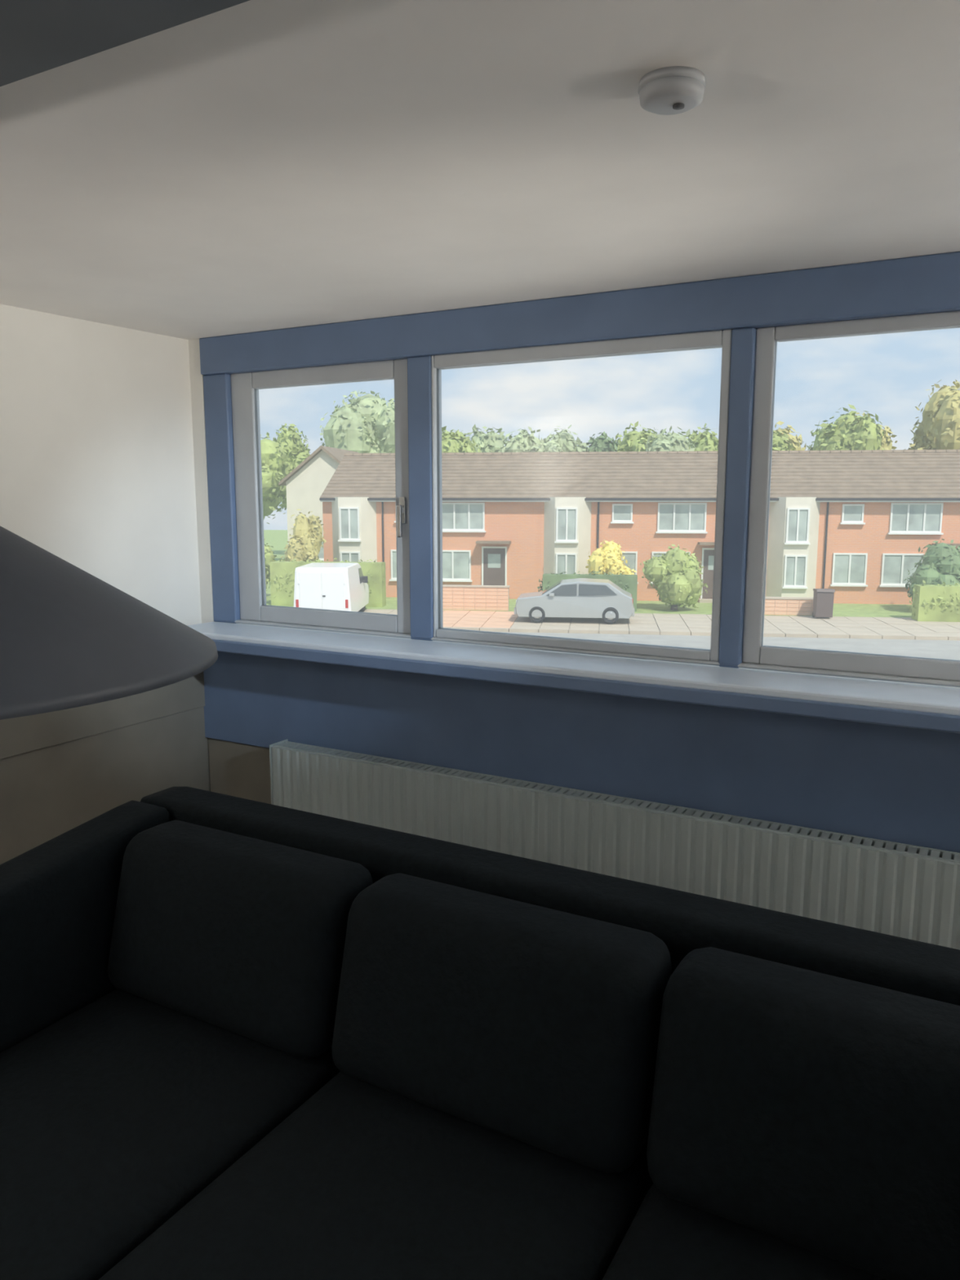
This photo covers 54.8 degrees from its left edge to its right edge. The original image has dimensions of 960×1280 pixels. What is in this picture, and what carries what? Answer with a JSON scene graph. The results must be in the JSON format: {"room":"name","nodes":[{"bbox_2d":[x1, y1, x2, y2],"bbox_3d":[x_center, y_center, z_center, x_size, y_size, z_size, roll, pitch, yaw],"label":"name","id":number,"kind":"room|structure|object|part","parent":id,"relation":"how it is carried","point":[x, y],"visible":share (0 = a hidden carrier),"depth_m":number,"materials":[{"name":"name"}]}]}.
{"room":"living room","nodes":[
{"label":"living room","id":0,"kind":"room"},
{"bbox_2d":[0,303,210,864],"bbox_3d":[-2.508,0.236,1.943,0.280,2.340,5.420,5,10,29],"label":"wall","id":1,"kind":"structure","parent":0,"point":[97,460],"depth_m":3.52,"materials":[{"name":"paint"}]},
{"bbox_3d":[-1.448,0.688,3.667,0.022,0.680,1.022,5,10,29],"label":"panel","id":2,"kind":"part","parent":1,"relation":"part of","materials":[{"name":"beige paint"}]},
{"bbox_2d":[0,0,249,86],"bbox_3d":[-0.028,-0.665,0.569,5.300,0.140,0.470,5,10,29],"label":"beam","id":3,"kind":"structure","parent":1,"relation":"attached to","point":[37,37],"depth_m":0.99,"materials":[{"name":"grey paint"}]},
{"bbox_2d":[0,0,959,339],"bbox_3d":[-0.165,-0.795,0.302,5.800,0.200,5.670,5,10,29],"label":"ceiling","id":4,"kind":"structure","parent":0,"point":[251,166],"depth_m":1.75,"materials":[{"name":"paint"}]},
{"bbox_2d":[637,66,706,115],"bbox_3d":[0.299,-0.850,1.446,0.104,0.042,0.104,5,10,29],"label":"smoke detector","id":5,"kind":"object","parent":4,"relation":"attached to","point":[672,90],"visible":1,"depth_m":1.41,"materials":[{"name":"grey plastic"}]},
{"bbox_3d":[0.299,-0.865,1.444,0.104,0.012,0.104,5,10,29],"label":"plate","id":6,"kind":"part","parent":5,"relation":"part of","materials":[{"name":"grey plastic"}]},
{"bbox_2d":[188,338,959,804],"bbox_3d":[1.160,0.100,2.821,5.300,2.340,0.270,5,10,29],"label":"wall","id":7,"kind":"structure","parent":0,"point":[238,770],"depth_m":3.94,"materials":[{"name":"paint"}]},
{"bbox_3d":[0.587,0.846,3.118,4.075,0.535,0.020,5,10,29],"label":"wainscot panel","id":8,"kind":"part","parent":7,"relation":"part of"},
{"bbox_2d":[186,251,959,853],"bbox_3d":[0.585,-0.238,2.848,4.200,1.680,0.358,5,10,29],"label":"wall panel","id":9,"kind":"object","parent":7,"relation":"in","point":[867,758],"depth_m":3.02,"materials":[{"name":"blue paint"}]},
{"bbox_3d":[-0.607,-1.021,3.576,0.690,0.065,0.043,5,10,29],"label":"sash rail","id":10,"kind":"part","parent":9,"relation":"part of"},
{"bbox_3d":[-0.608,-0.554,3.647,0.690,0.880,0.014,5,10,29],"label":"pane","id":11,"kind":"part","parent":9,"relation":"part of","materials":[{"name":"clear glass"}]},
{"bbox_3d":[-0.607,-0.087,3.720,0.690,0.065,0.043,5,10,29],"label":"sash rail","id":12,"kind":"part","parent":9,"relation":"part of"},
{"bbox_3d":[-0.298,-0.440,3.431,0.018,0.120,0.016,5,10,29],"label":"handle lever","id":13,"kind":"part","parent":9,"relation":"part of","materials":[{"name":"silver metal"}]},
{"bbox_3d":[-0.287,-0.482,3.445,0.026,0.100,0.012,5,10,29],"label":"handle plate","id":14,"kind":"part","parent":9,"relation":"part of","materials":[{"name":"silver metal"}]},
{"bbox_3d":[0.295,0.010,3.204,1.023,0.030,0.056,5,10,29],"label":"sash rail","id":15,"kind":"part","parent":9,"relation":"part of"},
{"bbox_3d":[0.295,-0.466,3.129,1.023,0.935,0.018,5,10,29],"label":"pane","id":16,"kind":"part","parent":9,"relation":"part of","materials":[{"name":"clear glass"}]},
{"bbox_3d":[0.295,-0.951,3.055,1.023,0.045,0.056,5,10,29],"label":"sash rail","id":17,"kind":"part","parent":9,"relation":"part of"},
{"bbox_3d":[0.622,0.341,3.014,4.190,0.485,0.030,5,10,29],"label":"apron panel","id":18,"kind":"part","parent":9,"relation":"part of","materials":[{"name":"blue paint"}]},
{"bbox_3d":[0.657,0.061,3.014,4.090,0.013,0.080,5,10,29],"label":"frame rail","id":19,"kind":"part","parent":9,"relation":"part of","materials":[{"name":"paint"}]},
{"bbox_3d":[1.586,0.107,2.499,1.625,0.055,0.043,5,10,29],"label":"sash rail","id":20,"kind":"part","parent":9,"relation":"part of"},
{"bbox_3d":[1.586,-0.372,2.424,1.625,0.915,0.014,5,10,29],"label":"pane","id":21,"kind":"part","parent":9,"relation":"part of","materials":[{"name":"clear glass"}]},
{"bbox_3d":[1.586,-0.845,2.352,1.625,0.040,0.043,5,10,29],"label":"sash rail","id":22,"kind":"part","parent":9,"relation":"part of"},
{"bbox_2d":[269,738,959,949],"bbox_3d":[0.476,0.877,3.089,2.943,0.723,0.137,5,10,29],"label":"radiator","id":23,"kind":"object","parent":7,"relation":"attached to","point":[892,888],"visible":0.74,"depth_m":2.95,"materials":[{"name":"white metal"}]},
{"bbox_3d":[-0.811,0.694,3.777,0.004,0.573,0.107,5,10,29],"label":"panel","id":24,"kind":"part","parent":23,"relation":"part of","materials":[{"name":"white metal"}]},
{"bbox_2d":[273,741,959,863],"bbox_3d":[0.470,0.532,3.024,2.935,0.014,0.073,5,10,29],"label":"grille","id":25,"kind":"object","parent":23,"relation":"attached to","point":[543,793],"depth_m":3.01,"materials":[{"name":"grey metal"}]},
{"bbox_3d":[0.491,0.807,3.104,2.935,0.575,0.012,5,10,29],"label":"panel","id":26,"kind":"part","parent":23,"relation":"part of","materials":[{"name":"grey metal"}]},
{"bbox_3d":[-0.165,1.690,0.686,5.800,0.150,5.670,5,10,29],"label":"floor","id":27,"kind":"structure","parent":0,"visible":0},
{"bbox_2d":[0,525,217,719],"bbox_3d":[-1.214,0.516,1.440,2.004,1.940,0.628,5,10,29],"label":"floor lamp","id":28,"kind":"object","parent":27,"relation":"on","point":[69,637],"visible":1,"depth_m":0.92,"materials":[{"name":"grey metal"}]},
{"bbox_2d":[0,786,959,1279],"bbox_3d":[-0.093,1.014,1.752,2.490,0.860,1.115,5,10,29],"label":"sofa","id":29,"kind":"object","parent":27,"relation":"on","point":[241,1038],"visible":1,"depth_m":1.75,"materials":[{"name":"black fabric"}]},
{"bbox_3d":[-1.148,0.898,2.241,0.160,0.779,0.953,5,10,29],"label":"arm","id":30,"kind":"part","parent":29,"relation":"part of","materials":[{"name":"black fabric"}]},
{"bbox_2d":[0,988,340,1279],"bbox_3d":[-0.799,1.045,1.973,0.712,0.207,0.795,5,10,29],"label":"seat cushion","id":31,"kind":"object","parent":29,"relation":"on","point":[119,1107],"depth_m":1.88,"materials":[{"name":"black fabric"}]},
{"bbox_2d":[107,820,373,1058],"bbox_3d":[-0.601,0.709,2.276,0.708,0.393,0.284,5,10,29],"label":"cushion","id":32,"kind":"object","parent":29,"relation":"on","point":[232,935],"depth_m":2.17,"materials":[{"name":"black fabric"}]},
{"bbox_2d":[98,1071,645,1279],"bbox_3d":[-0.172,1.099,1.624,0.712,0.207,0.795,5,10,29],"label":"seat cushion","id":33,"kind":"object","parent":29,"relation":"on","point":[357,1178],"depth_m":1.64,"materials":[{"name":"black fabric"}]},
{"bbox_2d":[331,873,671,1173],"bbox_3d":[0.026,0.763,1.927,0.708,0.393,0.284,5,10,29],"label":"cushion","id":34,"kind":"object","parent":29,"relation":"on","point":[521,1025],"depth_m":1.82,"materials":[{"name":"black fabric"}]},
{"bbox_3d":[0.141,0.911,2.157,2.490,0.780,0.160,5,10,29],"label":"backrest","id":35,"kind":"part","parent":29,"relation":"part of","materials":[{"name":"black fabric"}]},
{"bbox_3d":[-0.126,1.270,1.733,2.166,0.200,0.923,5,10,29],"label":"seat","id":36,"kind":"part","parent":29,"relation":"part of","materials":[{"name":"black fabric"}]},
{"bbox_2d":[602,1183,885,1279],"bbox_3d":[0.456,1.153,1.275,0.712,0.207,0.795,5,10,29],"label":"seat cushion","id":37,"kind":"object","parent":29,"relation":"on","point":[659,1235],"depth_m":1.55,"materials":[{"name":"black fabric"}]},
{"bbox_2d":[646,946,959,1279],"bbox_3d":[0.653,0.817,1.578,0.708,0.393,0.284,5,10,29],"label":"cushion","id":38,"kind":"object","parent":29,"relation":"on","point":[802,1113],"depth_m":1.54,"materials":[{"name":"black fabric"}]},
{"label":"outside","id":39,"kind":"structure","parent":0,"visible":0},
{"bbox_2d":[263,529,912,617],"bbox_3d":[10.020,-7.297,76.941,140.000,0.300,84.400,1,9,7],"label":"lawn","id":40,"kind":"structure","parent":39,"point":[277,539],"depth_m":37.41,"materials":[{"name":"green plant"}]},
{"bbox_2d":[264,538,276,591],"bbox_3d":[-9.868,-3.319,40.433,1.926,3.003,1.664,1,9,7],"label":"shrub","id":41,"kind":"object","parent":40,"relation":"on","point":[269,557],"visible":0.11,"depth_m":40.22,"materials":[{"name":"green plant"}]},
{"bbox_2d":[260,431,297,524],"bbox_3d":[-14.747,-8.995,59.303,6.410,8.468,6.814,1,9,7],"label":"tree","id":42,"kind":"object","parent":40,"relation":"on","point":[275,467],"visible":0.23,"depth_m":58.02,"materials":[{"name":"green plant"}]},
{"bbox_2d":[272,422,310,514],"bbox_3d":[-13.864,-11.058,68.509,4.217,9.719,3.608,1,9,7],"label":"tree","id":43,"kind":"object","parent":40,"relation":"on","point":[300,452],"visible":0.26,"depth_m":67.04,"materials":[{"name":"green plant"}]},
{"bbox_2d":[279,508,327,561],"bbox_3d":[-7.570,-3.615,39.452,1.895,3.888,2.134,1,9,7],"label":"shrub","id":44,"kind":"object","parent":40,"relation":"on","point":[305,544],"visible":0.65,"depth_m":38.99,"materials":[{"name":"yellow plant"}]},
{"bbox_2d":[279,445,358,561],"bbox_3d":[-7.988,-7.442,53.673,4.800,7.100,7.600,1,9,7],"label":"gabled house","id":45,"kind":"structure","parent":40,"relation":"on","point":[305,484],"depth_m":50.16,"materials":[{"name":"beige paint"}]},
{"bbox_3d":[-8.771,-4.988,50.564,0.595,1.060,0.020,1,9,7],"label":"pane","id":46,"kind":"part","parent":45,"relation":"part of","materials":[{"name":"grey glass"}]},
{"bbox_2d":[267,557,386,607],"bbox_3d":[-6.281,-2.333,37.830,4.969,2.062,1.053,1,9,7],"label":"hedge","id":47,"kind":"object","parent":40,"relation":"on","point":[282,579],"visible":0.34,"depth_m":37.60,"materials":[{"name":"green plant"}]},
{"bbox_2d":[319,389,395,453],"bbox_3d":[-7.637,-11.117,63.051,7.016,11.515,8.043,-3,9,-16],"label":"tree","id":48,"kind":"object","parent":40,"relation":"on","point":[366,424],"visible":0.43,"depth_m":60.36,"materials":[{"name":"green plant"}]},
{"bbox_2d":[319,452,540,599],"bbox_3d":[-1.851,-5.580,43.793,9.340,6.440,8.850,1,9,7],"label":"house","id":49,"kind":"structure","parent":40,"relation":"on","point":[488,504],"depth_m":40.33,"materials":[{"name":"orange brick"}]},
{"bbox_3d":[-5.829,-5.026,40.019,0.335,1.260,0.020,1,9,7],"label":"pane","id":50,"kind":"part","parent":49,"relation":"part of","materials":[{"name":"glass"}]},
{"bbox_3d":[-5.829,-3.198,40.301,0.335,1.160,0.020,1,9,7],"label":"pane","id":51,"kind":"part","parent":49,"relation":"part of","materials":[{"name":"grey glass"}]},
{"bbox_3d":[-5.427,-5.018,39.967,0.335,1.260,0.020,1,9,7],"label":"pane","id":52,"kind":"part","parent":49,"relation":"part of","materials":[{"name":"grey glass"}]},
{"bbox_3d":[-5.427,-3.190,40.250,0.335,1.160,0.020,1,9,7],"label":"pane","id":53,"kind":"part","parent":49,"relation":"part of","materials":[{"name":"glass"}]},
{"bbox_3d":[-3.563,-3.318,40.750,0.570,1.160,0.020,1,9,7],"label":"pane","id":54,"kind":"part","parent":49,"relation":"part of","materials":[{"name":"grey glass"}]},
{"bbox_3d":[-1.567,-3.278,40.494,0.695,1.160,0.020,1,9,7],"label":"pane","id":55,"kind":"part","parent":49,"relation":"part of","materials":[{"name":"grey glass"}]},
{"bbox_3d":[-1.429,-5.351,40.155,0.573,1.060,0.020,1,9,7],"label":"pane","id":56,"kind":"part","parent":49,"relation":"part of","materials":[{"name":"grey glass"}]},
{"bbox_3d":[-0.791,-5.338,40.073,0.573,1.060,0.020,1,9,7],"label":"pane","id":57,"kind":"part","parent":49,"relation":"part of","materials":[{"name":"grey glass"}]},
{"bbox_3d":[-0.808,-3.263,40.397,0.695,1.160,0.020,1,9,7],"label":"pane","id":58,"kind":"part","parent":49,"relation":"part of","materials":[{"name":"glass"}]},
{"bbox_3d":[-0.153,-5.326,39.992,0.573,1.060,0.020,1,9,7],"label":"pane","id":59,"kind":"part","parent":49,"relation":"part of","materials":[{"name":"grey glass"}]},
{"bbox_3d":[0.116,-2.982,40.314,0.070,2.170,0.090,1,9,7],"label":"door frame","id":60,"kind":"part","parent":49,"relation":"part of","materials":[{"name":"white plastic"}]},
{"bbox_3d":[0.623,-2.964,40.260,0.950,2.050,0.070,1,9,7],"label":"door","id":61,"kind":"part","parent":49,"relation":"part of","materials":[{"name":"wood"}]},
{"bbox_3d":[0.618,-3.428,40.151,0.550,0.600,0.025,1,9,7],"label":"door pane","id":62,"kind":"part","parent":49,"relation":"part of","materials":[{"name":"grey glass"}]},
{"bbox_3d":[0.622,-4.010,40.088,0.950,0.070,0.090,1,9,7],"label":"door frame","id":63,"kind":"part","parent":49,"relation":"part of","materials":[{"name":"white plastic"}]},
{"bbox_3d":[1.127,-2.962,40.184,0.070,2.170,0.090,1,9,7],"label":"door frame","id":64,"kind":"part","parent":49,"relation":"part of","materials":[{"name":"white plastic"}]},
{"bbox_2d":[441,426,480,453],"bbox_3d":[-1.871,-8.200,54.208,4.255,8.445,4.926,-6,10,-32],"label":"tree","id":65,"kind":"object","parent":40,"relation":"on","point":[451,442],"visible":0.16,"depth_m":52.27,"materials":[{"name":"green plant"}]},
{"bbox_2d":[442,584,510,610],"bbox_3d":[-0.406,-1.659,36.334,3.140,0.970,0.275,1,9,7],"label":"wall","id":66,"kind":"structure","parent":40,"relation":"on","point":[467,597],"depth_m":36.19,"materials":[{"name":"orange brick"}]},
{"bbox_2d":[470,424,506,452],"bbox_3d":[0.948,-9.836,62.453,4.169,9.156,4.444,1,9,7],"label":"tree","id":67,"kind":"object","parent":40,"relation":"on","point":[491,442],"visible":0.06,"depth_m":60.94,"materials":[{"name":"green plant"}]},
{"bbox_2d":[499,426,564,452],"bbox_3d":[2.981,-8.060,53.609,4.513,8.349,4.147,1,9,7],"label":"tree","id":68,"kind":"object","parent":40,"relation":"on","point":[524,442],"visible":0.11,"depth_m":52.23,"materials":[{"name":"green plant"}]},
{"bbox_2d":[542,424,589,453],"bbox_3d":[5.609,-9.649,61.416,4.278,9.102,4.264,1,9,7],"label":"tree","id":69,"kind":"object","parent":40,"relation":"on","point":[564,440],"visible":0.14,"depth_m":60.34,"materials":[{"name":"green plant"}]},
{"bbox_2d":[537,570,637,612],"bbox_3d":[4.165,-1.908,36.218,3.875,1.660,0.843,1,9,7],"label":"hedge","id":70,"kind":"object","parent":40,"relation":"on","point":[628,583],"visible":0.16,"depth_m":35.83,"materials":[{"name":"green plant"}]},
{"bbox_2d":[586,431,619,451],"bbox_3d":[6.887,-7.803,52.805,3.300,8.084,3.244,1,9,7],"label":"tree","id":71,"kind":"object","parent":40,"relation":"on","point":[601,443],"visible":0.02,"depth_m":52.03,"materials":[{"name":"green plant"}]},
{"bbox_2d":[585,540,636,574],"bbox_3d":[5.362,-2.762,37.839,2.146,2.697,2.052,1,9,7],"label":"shrub","id":72,"kind":"object","parent":40,"relation":"on","point":[607,559],"visible":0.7,"depth_m":37.13,"materials":[{"name":"yellow plant"}]},
{"bbox_2d":[533,450,718,603],"bbox_3d":[7.411,-5.396,42.604,9.340,6.440,8.850,1,9,7],"label":"house","id":73,"kind":"structure","parent":40,"relation":"on","point":[646,503],"depth_m":39.30,"materials":[{"name":"orange brick"}]},
{"bbox_3d":[3.434,-3.014,39.112,0.335,1.160,0.020,1,9,7],"label":"pane","id":74,"kind":"part","parent":73,"relation":"part of","materials":[{"name":"glass"}]},
{"bbox_3d":[3.434,-4.842,38.830,0.335,1.260,0.020,1,9,7],"label":"pane","id":75,"kind":"part","parent":73,"relation":"part of","materials":[{"name":"grey glass"}]},
{"bbox_3d":[3.835,-3.006,39.061,0.335,1.160,0.020,1,9,7],"label":"pane","id":76,"kind":"part","parent":73,"relation":"part of","materials":[{"name":"grey glass"}]},
{"bbox_3d":[3.835,-4.834,38.778,0.335,1.260,0.020,1,9,7],"label":"pane","id":77,"kind":"part","parent":73,"relation":"part of","materials":[{"name":"grey glass"}]},
{"bbox_3d":[6.017,-5.376,39.173,0.710,0.610,0.020,1,9,7],"label":"pane","id":78,"kind":"part","parent":73,"relation":"part of","materials":[{"name":"grey glass"}]},
{"bbox_3d":[6.334,-3.122,39.480,0.570,1.160,0.020,1,9,7],"label":"pane","id":79,"kind":"part","parent":73,"relation":"part of","materials":[{"name":"grey glass"}]},
{"bbox_3d":[7.695,-3.095,39.305,0.695,1.160,0.020,1,9,7],"label":"pane","id":80,"kind":"part","parent":73,"relation":"part of","materials":[{"name":"grey glass"}]},
{"bbox_3d":[7.833,-5.167,38.967,0.573,1.060,0.020,1,9,7],"label":"pane","id":81,"kind":"part","parent":73,"relation":"part of","materials":[{"name":"grey glass"}]},
{"bbox_3d":[8.471,-5.154,38.885,0.573,1.060,0.020,1,9,7],"label":"pane","id":82,"kind":"part","parent":73,"relation":"part of","materials":[{"name":"glass"}]},
{"bbox_3d":[9.109,-5.142,38.803,0.573,1.060,0.020,1,9,7],"label":"pane","id":83,"kind":"part","parent":73,"relation":"part of","materials":[{"name":"glass"}]},
{"bbox_3d":[9.378,-2.798,39.125,0.070,2.170,0.090,1,9,7],"label":"door frame","id":84,"kind":"part","parent":73,"relation":"part of","materials":[{"name":"white plastic"}]},
{"bbox_3d":[9.885,-2.780,39.071,0.950,2.050,0.070,1,9,7],"label":"door","id":85,"kind":"part","parent":73,"relation":"part of","materials":[{"name":"brown wood"}]},
{"bbox_3d":[9.880,-3.244,38.962,0.550,0.600,0.025,1,9,7],"label":"door pane","id":86,"kind":"part","parent":73,"relation":"part of","materials":[{"name":"grey glass"}]},
{"bbox_2d":[613,421,658,451],"bbox_3d":[9.980,-9.661,60.982,4.124,9.259,4.395,3,9,21],"label":"tree","id":87,"kind":"object","parent":40,"relation":"on","point":[633,441],"visible":0.1,"depth_m":59.87,"materials":[{"name":"green plant"}]},
{"bbox_2d":[644,425,695,452],"bbox_3d":[10.916,-7.864,52.360,3.621,8.344,4.876,1,9,7],"label":"tree","id":88,"kind":"object","parent":40,"relation":"on","point":[673,442],"visible":0.11,"depth_m":51.25,"materials":[{"name":"green plant"}]},
{"bbox_2d":[638,544,707,610],"bbox_3d":[7.605,-2.441,36.153,2.425,2.582,2.368,6,11,35],"label":"round shrub","id":89,"kind":"object","parent":40,"relation":"on","point":[675,574],"visible":1,"depth_m":35.63,"materials":[{"name":"green plant"}]},
{"bbox_2d":[684,423,718,451],"bbox_3d":[14.492,-9.466,60.268,3.529,9.092,3.641,-6,10,-32],"label":"tree","id":90,"kind":"object","parent":40,"relation":"on","point":[705,441],"visible":0.11,"depth_m":59.02,"materials":[{"name":"green plant"}]},
{"bbox_2d":[772,428,794,450],"bbox_3d":[15.488,-7.803,51.924,4.342,8.355,3.872,1,9,7],"label":"tree","id":91,"kind":"object","parent":40,"relation":"on","point":[779,442],"visible":0.04,"depth_m":50.16,"materials":[{"name":"green plant"}]},
{"bbox_2d":[764,596,813,615],"bbox_3d":[11.296,-1.278,34.855,3.140,0.670,0.275,1,9,7],"label":"wall","id":92,"kind":"structure","parent":40,"relation":"on","point":[778,606],"depth_m":34.71,"materials":[{"name":"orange brick"}]},
{"bbox_2d":[774,421,805,450],"bbox_3d":[19.183,-9.427,59.804,3.713,9.156,4.588,1,9,7],"label":"tree","id":93,"kind":"object","parent":40,"relation":"on","point":[794,440],"visible":0.05,"depth_m":57.71,"materials":[{"name":"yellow plant"}]},
{"bbox_2d":[806,404,885,450],"bbox_3d":[20.129,-8.197,51.095,4.136,9.389,4.312,1,9,7],"label":"tree","id":94,"kind":"object","parent":40,"relation":"on","point":[848,432],"visible":0.21,"depth_m":49.93,"materials":[{"name":"green plant"}]},
{"bbox_2d":[764,449,959,604],"bbox_3d":[16.673,-5.212,41.415,9.340,6.440,8.850,1,9,7],"label":"house","id":95,"kind":"structure","parent":40,"relation":"on","point":[853,523],"depth_m":38.17,"materials":[{"name":"orange brick"}]},
{"bbox_3d":[12.696,-2.830,37.924,0.335,1.160,0.020,1,9,7],"label":"pane","id":96,"kind":"part","parent":95,"relation":"part of","materials":[{"name":"glass"}]},
{"bbox_3d":[12.696,-4.659,37.641,0.335,1.260,0.020,1,9,7],"label":"pane","id":97,"kind":"part","parent":95,"relation":"part of","materials":[{"name":"glass"}]},
{"bbox_3d":[13.098,-2.822,37.872,0.335,1.160,0.020,1,9,7],"label":"pane","id":98,"kind":"part","parent":95,"relation":"part of","materials":[{"name":"glass"}]},
{"bbox_3d":[13.098,-4.651,37.589,0.335,1.260,0.020,1,9,7],"label":"pane","id":99,"kind":"part","parent":95,"relation":"part of","materials":[{"name":"grey glass"}]},
{"bbox_3d":[14.962,-2.950,38.373,0.570,1.160,0.020,1,9,7],"label":"pane","id":100,"kind":"part","parent":95,"relation":"part of","materials":[{"name":"grey glass"}]},
{"bbox_3d":[15.279,-5.192,37.984,0.710,0.610,0.020,1,9,7],"label":"pane","id":101,"kind":"part","parent":95,"relation":"part of","materials":[{"name":"grey glass"}]},
{"bbox_3d":[15.597,-2.938,38.291,0.570,1.160,0.020,1,9,7],"label":"pane","id":102,"kind":"part","parent":95,"relation":"part of","materials":[{"name":"grey glass"}]},
{"bbox_3d":[16.958,-2.911,38.116,0.695,1.160,0.020,1,9,7],"label":"pane","id":103,"kind":"part","parent":95,"relation":"part of","materials":[{"name":"grey glass"}]},
{"bbox_3d":[17.096,-4.983,37.778,0.573,1.060,0.020,1,9,7],"label":"pane","id":104,"kind":"part","parent":95,"relation":"part of","materials":[{"name":"grey glass"}]},
{"bbox_3d":[17.716,-2.896,38.019,0.695,1.160,0.020,1,9,7],"label":"pane","id":105,"kind":"part","parent":95,"relation":"part of","materials":[{"name":"glass"}]},
{"bbox_3d":[17.734,-4.971,37.696,0.573,1.060,0.020,1,9,7],"label":"pane","id":106,"kind":"part","parent":95,"relation":"part of","materials":[{"name":"glass"}]},
{"bbox_3d":[18.372,-4.958,37.614,0.573,1.060,0.020,1,9,7],"label":"pane","id":107,"kind":"part","parent":95,"relation":"part of","materials":[{"name":"grey glass"}]},
{"bbox_2d":[853,412,897,449],"bbox_3d":[24.165,-9.549,58.804,4.291,9.704,4.225,1,9,7],"label":"tree","id":108,"kind":"object","parent":40,"relation":"on","point":[886,442],"visible":0.02,"depth_m":58.16,"materials":[{"name":"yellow plant"}]},
{"bbox_2d":[903,538,959,599],"bbox_3d":[17.613,-2.428,35.288,2.743,2.822,2.859,-6,11,-34],"label":"round shrub","id":109,"kind":"object","parent":40,"relation":"on","point":[940,562],"visible":0.65,"depth_m":34.79,"materials":[{"name":"green plant"}]},
{"bbox_2d":[904,379,959,449],"bbox_3d":[25.149,-8.683,50.129,4.996,10.645,4.920,1,9,7],"label":"tree","id":110,"kind":"object","parent":40,"relation":"on","point":[939,428],"visible":0.54,"depth_m":48.58,"materials":[{"name":"green plant"}]},
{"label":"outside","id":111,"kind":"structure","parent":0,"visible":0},
{"bbox_2d":[358,608,959,635],"bbox_3d":[4.282,-0.547,33.281,40.000,0.306,4.700,1,9,7],"label":"pavement","id":112,"kind":"structure","parent":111,"point":[473,619],"depth_m":32.42,"materials":[{"name":"concrete"}]},
{"bbox_2d":[293,562,368,611],"bbox_3d":[-5.466,-1.881,34.503,2.300,1.970,4.530,0,9,1],"label":"delivery van","id":113,"kind":"object","parent":112,"relation":"on","point":[338,586],"visible":0.76,"depth_m":32.33,"materials":[{"name":"white paint"}]},
{"bbox_2d":[295,599,298,607],"bbox_3d":[-6.389,-1.272,32.431,0.100,0.300,0.095,0,9,1],"label":"tail lamp","id":114,"kind":"object","parent":113,"relation":"attached to","point":[296,600],"depth_m":32.38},
{"bbox_3d":[-5.914,-1.670,32.322,0.772,1.380,0.037,0,9,1],"label":"door","id":115,"kind":"part","parent":113,"relation":"part of","materials":[{"name":"white paint"}]},
{"bbox_3d":[-5.126,-1.667,32.303,0.772,1.380,0.037,0,9,1],"label":"door","id":116,"kind":"part","parent":113,"relation":"part of","materials":[{"name":"white paint"}]},
{"bbox_2d":[345,600,348,608],"bbox_3d":[-4.649,-1.266,32.389,0.100,0.300,0.095,0,9,1],"label":"tail lamp","id":117,"kind":"object","parent":113,"relation":"attached to","point":[346,601],"depth_m":32.35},
{"bbox_2d":[363,576,368,582],"bbox_3d":[-4.383,-2.314,35.402,0.180,0.250,0.150,0,9,1],"label":"mirror","id":118,"kind":"object","parent":113,"relation":"attached to","point":[365,578],"depth_m":35.33,"materials":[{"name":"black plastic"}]},
{"bbox_2d":[514,577,634,624],"bbox_3d":[3.389,-1.428,33.211,4.210,1.470,1.920,1,9,7],"label":"hatchback car","id":119,"kind":"object","parent":112,"relation":"on","point":[579,597],"visible":1,"depth_m":32.37,"materials":[{"name":"silver metal"}]},
{"bbox_2d":[812,588,835,617],"bbox_3d":[12.544,-1.341,33.890,0.640,1.089,0.712,1,9,7],"label":"wheelie bin","id":120,"kind":"object","parent":112,"relation":"on","point":[823,598],"visible":1,"depth_m":33.61,"materials":[{"name":"plastic"}]},
{"bbox_3d":[12.540,-1.823,33.784,0.640,0.104,0.649,1,9,7],"label":"lid","id":121,"kind":"part","parent":120,"relation":"part of","materials":[{"name":"plastic"}]},
{"bbox_2d":[909,579,959,622],"bbox_3d":[17.650,-1.362,33.085,4.414,1.520,1.083,1,9,7],"label":"hedge","id":122,"kind":"object","parent":112,"relation":"on","point":[937,602],"visible":1,"depth_m":32.93,"materials":[{"name":"green plant"}]},
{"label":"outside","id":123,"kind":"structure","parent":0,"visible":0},
{"bbox_2d":[498,631,959,660],"bbox_3d":[3.400,0.544,26.576,140.000,0.200,8.800,1,9,7],"label":"road","id":124,"kind":"structure","parent":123,"point":[937,649],"depth_m":28.71,"materials":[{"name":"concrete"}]},
{"bbox_2d":[443,626,959,640],"bbox_3d":[3.958,-0.179,30.890,59.981,0.310,0.190,1,9,7],"label":"kerb","id":125,"kind":"object","parent":124,"relation":"on","point":[489,629],"visible":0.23,"depth_m":30.42,"materials":[{"name":"concrete"}]}
]}

